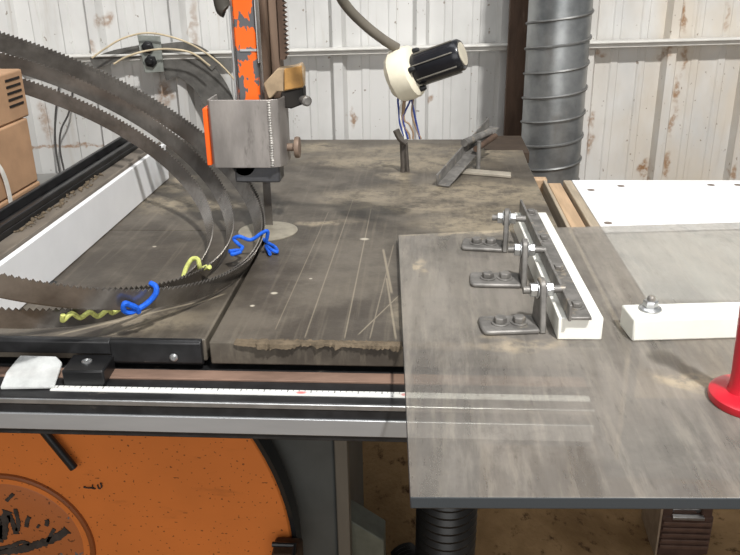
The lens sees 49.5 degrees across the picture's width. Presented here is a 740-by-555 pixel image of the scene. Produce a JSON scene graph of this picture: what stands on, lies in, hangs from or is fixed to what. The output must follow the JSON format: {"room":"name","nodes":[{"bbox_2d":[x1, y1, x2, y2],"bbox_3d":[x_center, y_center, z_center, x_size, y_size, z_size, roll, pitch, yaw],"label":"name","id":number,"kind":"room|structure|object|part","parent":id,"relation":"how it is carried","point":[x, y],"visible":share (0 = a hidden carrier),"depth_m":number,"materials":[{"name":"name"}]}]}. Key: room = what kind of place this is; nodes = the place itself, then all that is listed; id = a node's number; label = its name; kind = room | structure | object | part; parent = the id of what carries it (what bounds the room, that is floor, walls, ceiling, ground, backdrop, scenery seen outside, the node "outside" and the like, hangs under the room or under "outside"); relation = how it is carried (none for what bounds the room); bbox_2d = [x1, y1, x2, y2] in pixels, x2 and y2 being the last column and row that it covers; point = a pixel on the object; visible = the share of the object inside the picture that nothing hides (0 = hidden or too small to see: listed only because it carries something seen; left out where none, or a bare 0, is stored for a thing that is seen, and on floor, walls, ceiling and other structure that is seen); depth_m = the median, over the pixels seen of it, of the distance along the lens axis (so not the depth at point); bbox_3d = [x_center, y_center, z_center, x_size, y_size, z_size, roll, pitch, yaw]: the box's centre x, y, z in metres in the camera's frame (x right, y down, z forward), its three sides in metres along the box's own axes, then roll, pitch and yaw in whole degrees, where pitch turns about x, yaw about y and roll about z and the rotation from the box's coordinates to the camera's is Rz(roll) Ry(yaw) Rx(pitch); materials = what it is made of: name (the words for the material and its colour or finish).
{"room":"woodworking shop","nodes":[
{"label":"woodworking shop","id":0,"kind":"room"},
{"bbox_2d":[0,0,739,179],"bbox_3d":[0.137,-0.663,2.166,3.800,2.300,0.028,-3,22,-4],"label":"wall","id":1,"kind":"structure","parent":0,"point":[667,112],"depth_m":2.22,"materials":[{"name":"white metal"}]},
{"bbox_2d":[37,173,58,183],"bbox_3d":[-1.106,-0.173,2.181,1.280,0.180,0.109,-3,22,-4],"label":"trim","id":2,"kind":"structure","parent":1,"relation":"attached to","point":[41,178],"depth_m":2.18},
{"bbox_2d":[54,87,59,172],"bbox_3d":[-0.822,-0.389,2.147,0.066,0.375,0.005,-3,22,-4],"label":"hanging cable","id":3,"kind":"object","parent":1,"relation":"hanging from","point":[58,89],"visible":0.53,"depth_m":2.15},
{"bbox_2d":[59,92,72,170],"bbox_3d":[-0.799,-0.389,2.149,0.085,0.374,0.005,-3,22,-4],"label":"hanging cable","id":4,"kind":"object","parent":1,"relation":"hanging from","point":[68,113],"visible":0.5,"depth_m":2.15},
{"bbox_2d":[90,35,232,106],"bbox_3d":[-0.542,-0.521,2.101,0.365,0.220,0.047,-3,22,-5],"label":"wall bracket","id":5,"kind":"object","parent":1,"relation":"attached to","point":[207,82],"visible":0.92,"depth_m":2.11,"materials":[{"name":"grey metal"}]},
{"bbox_3d":[-0.661,-0.571,2.087,0.132,0.059,0.006,-3,22,-4],"label":"strap arm","id":6,"kind":"part","parent":5,"relation":"part of","materials":[{"name":"metal"}]},
{"bbox_3d":[-0.565,-0.577,2.072,0.057,0.095,0.006,-3,22,-4],"label":"mounting plate","id":7,"kind":"part","parent":5,"relation":"part of","materials":[{"name":"grey metal"}]},
{"bbox_2d":[113,48,209,66],"bbox_3d":[-0.530,-0.558,2.042,0.243,0.050,0.005,-3,22,-4],"label":"wire loop","id":8,"kind":"object","parent":5,"relation":"attached to","point":[155,49],"visible":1,"depth_m":2.03,"materials":[{"name":"beige metal"}]},
{"bbox_2d":[91,32,233,79],"bbox_3d":[-0.522,-0.555,2.054,0.369,0.142,0.005,-3,22,-4],"label":"wire loop","id":9,"kind":"object","parent":5,"relation":"attached to","point":[128,36],"visible":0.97,"depth_m":2.03,"materials":[{"name":"beige metal"}]},
{"bbox_3d":[-0.470,-0.578,2.102,0.153,0.075,0.006,-3,22,-4],"label":"strap arm","id":10,"kind":"part","parent":5,"relation":"part of","materials":[{"name":"metal"}]},
{"bbox_3d":[-0.457,-0.517,2.133,0.191,0.187,0.006,-3,22,-4],"label":"strap arm","id":11,"kind":"part","parent":5,"relation":"part of","materials":[{"name":"metal"}]},
{"bbox_2d":[14,37,739,61],"bbox_3d":[0.140,-0.613,2.156,3.800,0.018,0.041,-3,22,-4],"label":"trim","id":12,"kind":"structure","parent":1,"relation":"attached to","point":[325,51],"depth_m":2.15,"materials":[{"name":"white metal"}]},
{"bbox_2d":[362,441,739,554],"bbox_3d":[0.098,0.661,1.559,5.200,0.303,3.600,1,22,4],"label":"floor","id":13,"kind":"structure","parent":0,"point":[385,464],"depth_m":1.89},
{"bbox_2d":[0,181,39,207],"bbox_3d":[-0.618,0.363,1.356,0.213,1.030,0.203,1,22,4],"label":"cardboard box","id":14,"kind":"object","parent":13,"relation":"on","point":[23,191],"visible":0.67,"depth_m":1.19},
{"bbox_2d":[0,165,12,202],"bbox_3d":[-0.517,-0.111,1.143,0.001,0.120,0.032,1,22,4],"label":"strap","id":15,"kind":"object","parent":14,"relation":"attached to","point":[2,171],"visible":0.52,"depth_m":1.14,"materials":[{"name":"white plastic"}]},
{"bbox_2d":[0,118,36,201],"bbox_3d":[-0.624,-0.150,1.120,0.202,0.098,0.250,1,22,4],"label":"cardboard box","id":16,"kind":"object","parent":14,"relation":"on","point":[16,152],"visible":1,"depth_m":1.18,"materials":[{"name":"brown cardboard"}]},
{"bbox_2d":[0,69,28,126],"bbox_3d":[-0.630,-0.231,1.094,0.211,0.070,0.260,1,22,4],"label":"cardboard box","id":17,"kind":"object","parent":16,"relation":"on","point":[13,104],"visible":1,"depth_m":1.17,"materials":[{"name":"brown cardboard"}]},
{"bbox_2d":[0,0,557,554],"bbox_3d":[-0.313,-0.049,1.394,1.261,1.754,1.226,1,22,4],"label":"saw","id":18,"kind":"object","parent":13,"relation":"on","point":[196,441],"depth_m":1.15,"materials":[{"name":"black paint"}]},
{"bbox_2d":[1,356,61,388],"bbox_3d":[-0.373,0.105,0.889,0.059,0.021,0.040,1,22,4],"label":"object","id":19,"kind":"object","parent":18,"relation":"on","point":[47,364],"visible":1,"depth_m":0.89,"materials":[{"name":"white plastic"}]},
{"bbox_3d":[-0.436,0.234,1.116,0.050,0.077,0.012,1,22,4],"label":"door rod","id":20,"kind":"part","parent":18,"relation":"part of","materials":[{"name":"black plastic"}]},
{"bbox_2d":[0,136,168,309],"bbox_3d":[-0.454,-0.106,1.236,0.085,0.083,0.705,1,22,4],"label":"fence","id":21,"kind":"object","parent":18,"relation":"on","point":[44,250],"visible":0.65,"depth_m":1.18,"materials":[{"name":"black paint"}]},
{"bbox_2d":[13,173,103,232],"bbox_3d":[-0.458,-0.118,1.206,0.022,0.003,0.303,1,22,4],"label":"chips","id":22,"kind":"object","parent":21,"relation":"on","point":[61,202],"visible":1,"depth_m":1.18,"materials":[{"name":"brown wood"}]},
{"bbox_3d":[-0.480,-0.107,1.237,0.032,0.083,0.705,1,22,4],"label":"rail","id":23,"kind":"part","parent":21,"relation":"part of","materials":[{"name":"metal"}]},
{"bbox_2d":[62,355,114,385],"bbox_3d":[-0.314,0.102,0.897,0.049,0.021,0.041,1,22,4],"label":"fence clamp block","id":24,"kind":"object","parent":18,"relation":"on","point":[81,370],"visible":1,"depth_m":0.88,"materials":[{"name":"black plastic"}]},
{"bbox_2d":[60,310,120,322],"bbox_3d":[-0.304,0.039,0.883,0.009,0.023,0.077,17,28,37],"label":"twine","id":25,"kind":"object","parent":18,"relation":"attached to","point":[64,317],"visible":0.94,"depth_m":0.87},
{"bbox_3d":[-0.509,-0.142,1.044,0.577,0.290,0.622,1,22,4],"label":"coiled saw blade","id":26,"kind":"part","parent":18,"relation":"part of","materials":[{"name":"grey metal"}]},
{"bbox_3d":[-0.465,-0.163,1.075,0.534,0.307,0.590,1,22,4],"label":"coiled saw blade","id":27,"kind":"part","parent":18,"relation":"part of","materials":[{"name":"grey metal"}]},
{"bbox_3d":[-0.467,-0.185,1.074,0.619,0.348,0.685,1,22,4],"label":"coiled saw blade","id":28,"kind":"part","parent":18,"relation":"part of","materials":[{"name":"grey metal"}]},
{"bbox_3d":[-0.466,-0.186,1.073,0.626,0.352,0.693,1,22,4],"label":"coiled saw blade","id":29,"kind":"part","parent":18,"relation":"part of","materials":[{"name":"grey metal"}]},
{"bbox_2d":[121,281,158,314],"bbox_3d":[-0.254,0.025,0.888,0.045,0.032,0.015,-20,29,-39],"label":"twine","id":30,"kind":"object","parent":18,"relation":"attached to","point":[135,309],"visible":1,"depth_m":0.89,"materials":[{"name":"blue plastic"}]},
{"bbox_3d":[-0.531,0.390,1.221,0.843,0.843,0.035,1,22,4],"label":"wheel door","id":31,"kind":"part","parent":18,"relation":"part of","materials":[{"name":"orange paint"}]},
{"bbox_2d":[181,256,211,275],"bbox_3d":[-0.224,-0.015,1.036,0.043,0.025,0.016,-15,26,-32],"label":"twine","id":32,"kind":"object","parent":18,"relation":"attached to","point":[197,259],"visible":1,"depth_m":1.03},
{"bbox_3d":[-0.349,0.110,0.970,1.176,0.047,0.216,1,22,4],"label":"rail","id":33,"kind":"part","parent":18,"relation":"part of","materials":[{"name":"silver metal"}]},
{"bbox_3d":[-0.183,-0.535,1.082,0.032,0.614,0.008,1,22,4],"label":"guide post","id":34,"kind":"part","parent":18,"relation":"part of","materials":[{"name":"orange metal"}]},
{"bbox_2d":[228,229,269,255],"bbox_3d":[-0.169,-0.048,1.115,0.053,0.026,0.060,1,22,4],"label":"twine","id":35,"kind":"object","parent":18,"relation":"hanging from","point":[233,252],"visible":1,"depth_m":1.13,"materials":[{"name":"blue plastic"}]},
{"bbox_3d":[-0.166,-0.448,1.128,0.012,0.810,0.001,1,22,4],"label":"saw blade","id":36,"kind":"part","parent":18,"relation":"part of","materials":[{"name":"metal"}]},
{"bbox_2d":[262,237,278,255],"bbox_3d":[-0.147,-0.049,1.178,0.018,0.008,0.073,-7,23,-15],"label":"twine","id":37,"kind":"object","parent":18,"relation":"on","point":[268,248],"visible":0.91,"depth_m":1.16,"materials":[{"name":"blue plastic"}]},
{"bbox_3d":[-0.156,-0.564,1.153,0.030,0.614,0.045,1,22,4],"label":"post","id":38,"kind":"part","parent":18,"relation":"part of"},
{"bbox_3d":[-0.116,-0.197,1.215,0.020,0.033,0.033,1,22,4],"label":"guard knob","id":39,"kind":"part","parent":18,"relation":"part of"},
{"bbox_2d":[234,338,402,351],"bbox_3d":[0.004,0.076,0.886,0.310,0.012,0.020,1,22,4],"label":"caked sawdust","id":40,"kind":"object","parent":18,"relation":"on","point":[260,344],"visible":0.63,"depth_m":0.89},
{"bbox_3d":[-0.038,0.454,1.253,0.019,0.920,0.028,1,22,4],"label":"corner post","id":41,"kind":"part","parent":18,"relation":"part of","materials":[{"name":"grey metal"}]},
{"bbox_2d":[393,128,409,172],"bbox_3d":[0.061,-0.245,1.554,0.032,0.088,0.026,1,22,4],"label":"pin","id":42,"kind":"object","parent":18,"relation":"on","point":[404,156],"visible":0.97,"depth_m":1.56,"materials":[{"name":"metal"}]},
{"bbox_2d":[337,0,467,138],"bbox_3d":[-0.018,-0.379,1.057,0.298,0.399,0.095,1,22,4],"label":"work lamp","id":43,"kind":"object","parent":18,"relation":"attached to","point":[407,70],"visible":1,"depth_m":1.07,"materials":[{"name":"beige plastic"}]},
{"bbox_2d":[391,508,477,554],"bbox_3d":[0.109,0.354,1.447,0.112,0.870,0.447,-3,22,-6],"label":"flexible hose","id":44,"kind":"object","parent":18,"relation":"hanging from","point":[439,531],"visible":0.2,"depth_m":1.25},
{"bbox_2d":[436,118,510,186],"bbox_3d":[0.234,-0.245,1.567,0.112,0.072,0.311,9,24,23],"label":"angle iron jig","id":45,"kind":"object","parent":18,"relation":"on","point":[485,134],"visible":1,"depth_m":1.56,"materials":[{"name":"metal"}]},
{"bbox_2d":[534,177,546,192],"bbox_3d":[0.320,-0.166,1.533,0.030,0.048,0.022,1,22,4],"label":"block","id":46,"kind":"object","parent":18,"relation":"on","point":[539,180],"visible":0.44,"depth_m":1.52,"materials":[{"name":"brown wood"}]},
{"bbox_2d":[398,208,739,508],"bbox_3d":[0.517,0.018,0.906,0.989,0.069,0.713,1,22,4],"label":"table top","id":47,"kind":"object","parent":18,"relation":"on","point":[517,421],"depth_m":0.78,"materials":[{"name":"grey wood"}]},
{"bbox_3d":[0.172,-0.069,1.120,0.087,0.058,0.041,3,22,11],"label":"guide bracket","id":48,"kind":"part","parent":47,"relation":"part of","materials":[{"name":"grey metal"}]},
{"bbox_3d":[0.171,-0.021,1.001,0.092,0.058,0.042,1,22,4],"label":"guide bracket","id":49,"kind":"part","parent":47,"relation":"part of","materials":[{"name":"grey metal"}]},
{"bbox_3d":[0.167,0.028,0.881,0.092,0.058,0.041,-2,22,-2],"label":"guide bracket","id":50,"kind":"part","parent":47,"relation":"part of","materials":[{"name":"grey metal"}]},
{"bbox_2d":[514,199,602,339],"bbox_3d":[0.231,-0.023,1.021,0.047,0.045,0.386,0,22,2],"label":"fence","id":51,"kind":"object","parent":47,"relation":"on","point":[573,313],"visible":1,"depth_m":0.94,"materials":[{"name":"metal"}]},
{"bbox_2d":[620,295,739,340],"bbox_3d":[0.502,0.036,0.869,0.451,0.041,0.040,-1,22,-1],"label":"bar","id":52,"kind":"object","parent":47,"relation":"on","point":[649,320],"visible":1,"depth_m":0.85,"materials":[{"name":"plastic"}]},
{"bbox_2d":[707,306,739,417],"bbox_3d":[0.350,0.034,0.707,0.077,0.171,0.077,1,22,4],"label":"stand","id":53,"kind":"object","parent":47,"relation":"on","point":[723,391],"visible":1,"depth_m":0.73,"materials":[{"name":"paint"}]},
{"bbox_3d":[0.338,0.039,0.710,0.030,0.140,0.027,1,22,4],"label":"tapered post","id":54,"kind":"part","parent":53,"relation":"part of","materials":[{"name":"red paint"}]},
{"bbox_2d":[503,0,528,135],"bbox_3d":[0.389,-0.654,2.133,0.064,2.300,0.097,-3,22,-4],"label":"steel column","id":55,"kind":"structure","parent":13,"relation":"on","point":[518,9],"depth_m":2.12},
{"bbox_2d":[520,0,594,186],"bbox_3d":[0.446,-0.515,1.922,0.156,2.202,0.156,1,22,4],"label":"spiral duct","id":56,"kind":"object","parent":13,"relation":"on","point":[559,35],"visible":0.33,"depth_m":1.89,"materials":[{"name":"silver metal"}]},
{"bbox_2d":[641,509,712,554],"bbox_3d":[0.745,0.576,1.950,0.125,0.145,0.138,1,22,4],"label":"case","id":57,"kind":"object","parent":13,"relation":"on","point":[669,531],"visible":0.71,"depth_m":1.90,"materials":[{"name":"wood"}]},
{"bbox_3d":[0.686,0.575,1.956,0.005,0.145,0.134,1,22,4],"label":"trim","id":58,"kind":"part","parent":57,"relation":"part of","materials":[{"name":"brown wood"}]},
{"bbox_3d":[0.697,0.541,1.891,0.024,0.030,0.028,1,22,4],"label":"handle post","id":59,"kind":"part","parent":57,"relation":"part of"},
{"bbox_3d":[0.743,0.546,1.891,0.072,0.020,0.014,1,22,4],"label":"handle","id":60,"kind":"part","parent":57,"relation":"part of","materials":[{"name":"metal"}]},
{"bbox_3d":[0.788,0.542,1.885,0.024,0.030,0.028,1,22,4],"label":"handle post","id":61,"kind":"part","parent":57,"relation":"part of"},
{"bbox_3d":[0.672,0.392,1.362,0.733,0.930,0.712,1,22,4],"label":"bench","id":62,"kind":"object","parent":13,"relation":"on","visible":0},
{"bbox_2d":[542,180,569,226],"bbox_3d":[0.307,0.014,1.220,0.006,0.148,0.685,1,22,4],"label":"strip","id":63,"kind":"object","parent":62,"relation":"on","point":[559,218],"visible":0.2,"depth_m":1.38,"materials":[{"name":"grey wood"}]},
{"bbox_2d":[548,183,584,226],"bbox_3d":[0.338,-0.059,1.408,0.024,0.143,0.278,1,22,4],"label":"strip","id":64,"kind":"object","parent":62,"relation":"on","point":[569,211],"visible":0.24,"depth_m":1.37,"materials":[{"name":"brown wood"}]},
{"bbox_2d":[563,180,598,226],"bbox_3d":[0.362,-0.061,1.405,0.015,0.148,0.278,1,22,4],"label":"strip","id":65,"kind":"object","parent":62,"relation":"on","point":[585,214],"visible":0.26,"depth_m":1.37,"materials":[{"name":"grey wood"}]},
{"bbox_2d":[572,180,739,225],"bbox_3d":[0.697,-0.067,1.231,0.676,0.018,0.558,1,22,4],"label":"board","id":66,"kind":"object","parent":62,"relation":"on","point":[610,202],"visible":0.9,"depth_m":1.37,"materials":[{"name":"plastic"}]}
]}

